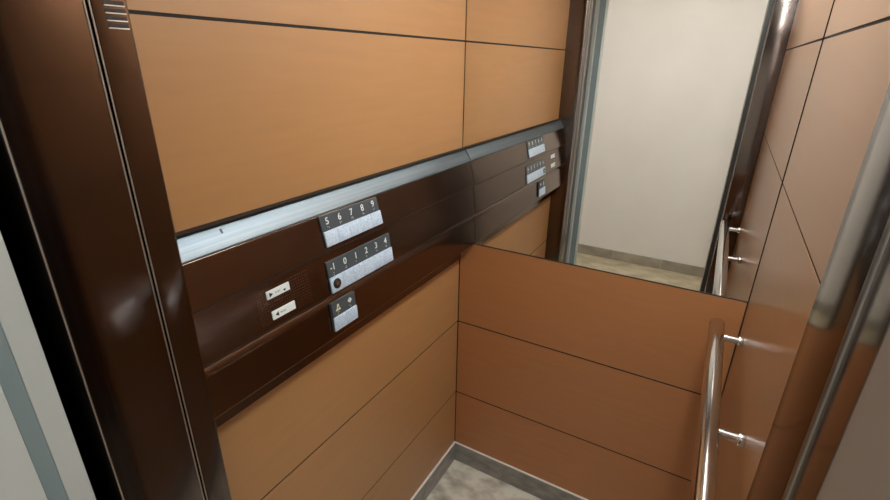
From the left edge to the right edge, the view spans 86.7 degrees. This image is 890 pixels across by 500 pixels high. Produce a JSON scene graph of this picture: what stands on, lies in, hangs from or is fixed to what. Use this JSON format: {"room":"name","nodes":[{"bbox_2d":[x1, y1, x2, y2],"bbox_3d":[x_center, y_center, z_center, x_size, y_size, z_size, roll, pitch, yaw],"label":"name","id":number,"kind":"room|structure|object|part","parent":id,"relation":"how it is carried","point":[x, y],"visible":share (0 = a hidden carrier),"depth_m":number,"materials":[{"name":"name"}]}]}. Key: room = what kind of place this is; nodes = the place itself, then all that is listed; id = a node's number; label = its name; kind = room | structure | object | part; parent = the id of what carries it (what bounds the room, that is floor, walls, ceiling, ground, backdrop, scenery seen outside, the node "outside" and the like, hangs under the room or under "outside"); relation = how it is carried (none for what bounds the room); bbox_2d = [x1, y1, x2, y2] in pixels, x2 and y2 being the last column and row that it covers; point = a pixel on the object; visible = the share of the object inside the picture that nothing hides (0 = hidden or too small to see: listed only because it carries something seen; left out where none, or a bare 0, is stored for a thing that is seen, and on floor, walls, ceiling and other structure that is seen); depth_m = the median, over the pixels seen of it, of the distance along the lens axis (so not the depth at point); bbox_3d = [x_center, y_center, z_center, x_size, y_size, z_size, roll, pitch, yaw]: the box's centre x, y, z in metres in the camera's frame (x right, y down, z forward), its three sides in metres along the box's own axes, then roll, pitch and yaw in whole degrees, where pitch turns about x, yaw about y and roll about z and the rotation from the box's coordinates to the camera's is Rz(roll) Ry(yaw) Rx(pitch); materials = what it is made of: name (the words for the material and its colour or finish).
{"room":"elevator interior","nodes":[
{"label":"elevator interior","id":0,"kind":"room"},
{"bbox_2d":[126,0,466,499],"bbox_3d":[-0.248,0.077,1.232,0.040,2.200,1.180,13,25,27],"label":"wall","id":1,"kind":"structure","parent":0,"point":[253,104],"depth_m":1.08,"materials":[{"name":"orange wood"}]},
{"bbox_3d":[-0.201,-0.719,0.948,0.010,0.502,1.045,13,25,27],"label":"wall panel","id":2,"kind":"part","parent":1,"relation":"part of","materials":[{"name":"brown wood"}]},
{"bbox_3d":[-0.206,-0.329,1.104,0.010,0.325,1.045,13,25,27],"label":"wall panel","id":3,"kind":"part","parent":1,"relation":"part of","materials":[{"name":"brown wood"}]},
{"bbox_2d":[176,147,474,427],"bbox_3d":[-0.177,0.015,1.220,0.069,0.403,1.049,13,25,27],"label":"control panel","id":4,"kind":"object","parent":1,"relation":"attached to","point":[272,289],"visible":1,"depth_m":1.01,"materials":[{"name":"metal"}]},
{"bbox_3d":[-0.190,-0.155,1.162,0.032,0.043,1.049,13,25,27],"label":"silver trim","id":5,"kind":"part","parent":4,"relation":"part of","materials":[{"name":"metal"}]},
{"bbox_2d":[334,278,340,287],"bbox_3d":[-0.243,0.075,1.064,0.005,0.024,0.024,13,25,27],"label":"switch","id":6,"kind":"object","parent":4,"relation":"attached to","point":[337,281],"depth_m":1.06,"materials":[{"name":"black plastic"}]},
{"bbox_3d":[-0.206,0.169,1.299,0.006,0.058,1.049,13,25,27],"label":"backing plate","id":7,"kind":"part","parent":4,"relation":"part of","materials":[{"name":"brown metal"}]},
{"bbox_3d":[-0.238,0.143,1.107,0.012,0.071,0.079,13,25,27],"label":"keypad plate","id":8,"kind":"part","parent":4,"relation":"part of","materials":[{"name":"grey metal"}]},
{"bbox_3d":[-0.217,-0.068,1.099,0.024,0.069,0.198,13,25,27],"label":"keypad plate","id":9,"kind":"part","parent":4,"relation":"part of","materials":[{"name":"grey metal"}]},
{"bbox_3d":[-0.202,0.027,1.140,0.017,0.075,0.231,13,25,27],"label":"keypad plate","id":10,"kind":"part","parent":4,"relation":"part of","materials":[{"name":"grey metal"}]},
{"bbox_3d":[-0.214,0.201,1.317,0.010,0.508,1.045,13,25,27],"label":"wall panel","id":11,"kind":"part","parent":1,"relation":"part of","materials":[{"name":"brown wood"}]},
{"bbox_3d":[-0.220,0.595,1.474,0.010,0.329,1.045,13,25,27],"label":"wall panel","id":12,"kind":"part","parent":1,"relation":"part of","materials":[{"name":"brown wood"}]},
{"bbox_3d":[-0.224,0.874,1.586,0.010,0.261,1.045,13,25,27],"label":"wall panel","id":13,"kind":"part","parent":1,"relation":"part of","materials":[{"name":"brown wood"}]},
{"bbox_2d":[410,441,455,499],"bbox_3d":[-0.222,1.042,1.652,0.017,0.098,1.047,13,25,27],"label":"baseboard","id":14,"kind":"structure","parent":1,"relation":"attached to","point":[439,470],"depth_m":1.93,"materials":[{"name":"grey metal"}]},
{"bbox_2d":[426,460,541,499],"bbox_3d":[0.136,1.219,1.422,0.980,0.050,1.250,13,25,27],"label":"floor","id":15,"kind":"structure","parent":0,"point":[460,481],"depth_m":1.95,"materials":[{"name":"beige stone"}]},
{"bbox_2d":[0,0,231,499],"bbox_3d":[-0.489,0.262,0.763,0.123,2.198,0.160,13,25,27],"label":"door frame","id":16,"kind":"structure","parent":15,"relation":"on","point":[87,230],"depth_m":0.61,"materials":[{"name":"brown metal"}]},
{"bbox_2d":[746,83,889,499],"bbox_3d":[0.255,0.428,0.374,0.113,2.198,0.178,13,25,27],"label":"door frame","id":17,"kind":"structure","parent":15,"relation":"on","point":[849,318],"depth_m":0.27,"materials":[{"name":"brown metal"}]},
{"bbox_2d":[455,0,834,499],"bbox_3d":[0.471,-0.013,1.482,0.941,2.200,0.040,13,25,27],"label":"wall","id":18,"kind":"structure","parent":0,"point":[584,382],"depth_m":1.63,"materials":[{"name":"orange wood"}]},
{"bbox_2d":[455,442,587,499],"bbox_3d":[0.431,0.965,1.867,0.886,0.098,0.019,13,25,27],"label":"baseboard","id":19,"kind":"structure","parent":18,"relation":"attached to","point":[533,485],"depth_m":1.94,"materials":[{"name":"grey metal"}]},
{"bbox_3d":[0.436,0.797,1.804,0.894,0.261,0.012,13,25,27],"label":"wall panel","id":20,"kind":"part","parent":18,"relation":"part of","materials":[{"name":"red wood"}]},
{"bbox_3d":[0.440,0.517,1.692,0.894,0.329,0.012,13,25,27],"label":"wall panel","id":21,"kind":"part","parent":18,"relation":"part of","materials":[{"name":"red wood"}]},
{"bbox_3d":[0.444,0.208,1.568,0.894,0.327,0.012,13,25,27],"label":"wall panel","id":22,"kind":"part","parent":18,"relation":"part of","materials":[{"name":"red wood"}]},
{"bbox_2d":[463,0,833,302],"bbox_3d":[0.453,-0.483,1.289,0.897,1.163,0.007,13,25,27],"label":"wall mirror","id":23,"kind":"object","parent":18,"relation":"attached to","point":[645,140],"visible":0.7,"depth_m":1.31,"materials":[{"name":"clear mirror"}]},
{"bbox_2d":[716,0,889,499],"bbox_3d":[0.563,0.264,0.795,0.040,2.200,1.170,13,25,27],"label":"wall","id":24,"kind":"structure","parent":0,"point":[850,82],"depth_m":0.82,"materials":[{"name":"orange wood"}]},
{"bbox_2d":[689,318,746,499],"bbox_3d":[0.541,0.356,0.925,0.082,0.038,0.930,13,25,27],"label":"handrail","id":25,"kind":"object","parent":24,"relation":"attached to","point":[705,464],"visible":1,"depth_m":0.92,"materials":[{"name":"silver metal"}]},
{"bbox_3d":[0.579,0.308,0.876,0.010,0.659,1.024,13,25,27],"label":"wall panel","id":26,"kind":"part","parent":24,"relation":"part of","materials":[{"name":"brown wood"}]},
{"bbox_3d":[0.586,-0.153,0.691,0.010,0.323,1.024,13,25,27],"label":"wall panel","id":27,"kind":"part","parent":24,"relation":"part of","materials":[{"name":"brown wood"}]},
{"bbox_3d":[0.591,-0.542,0.535,0.010,0.502,1.024,13,25,27],"label":"wall panel","id":28,"kind":"part","parent":24,"relation":"part of","materials":[{"name":"brown wood"}]},
{"bbox_3d":[-0.217,0.268,0.351,3.900,2.498,0.150,13,25,27],"label":"wall","id":29,"kind":"structure","parent":0,"visible":0},
{"bbox_2d":[0,232,95,499],"bbox_3d":[-0.587,0.365,0.661,0.213,2.080,0.108,13,25,27],"label":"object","id":30,"kind":"structure","parent":29,"relation":"attached to","point":[40,458],"depth_m":0.56,"materials":[{"name":"grey paint"}]},
{"bbox_2d":[815,321,889,499],"bbox_3d":[0.174,0.552,0.221,0.192,2.080,0.213,13,25,27],"label":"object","id":31,"kind":"structure","parent":29,"relation":"attached to","point":[859,467],"depth_m":0.16,"materials":[{"name":"grey paint"}]}
]}

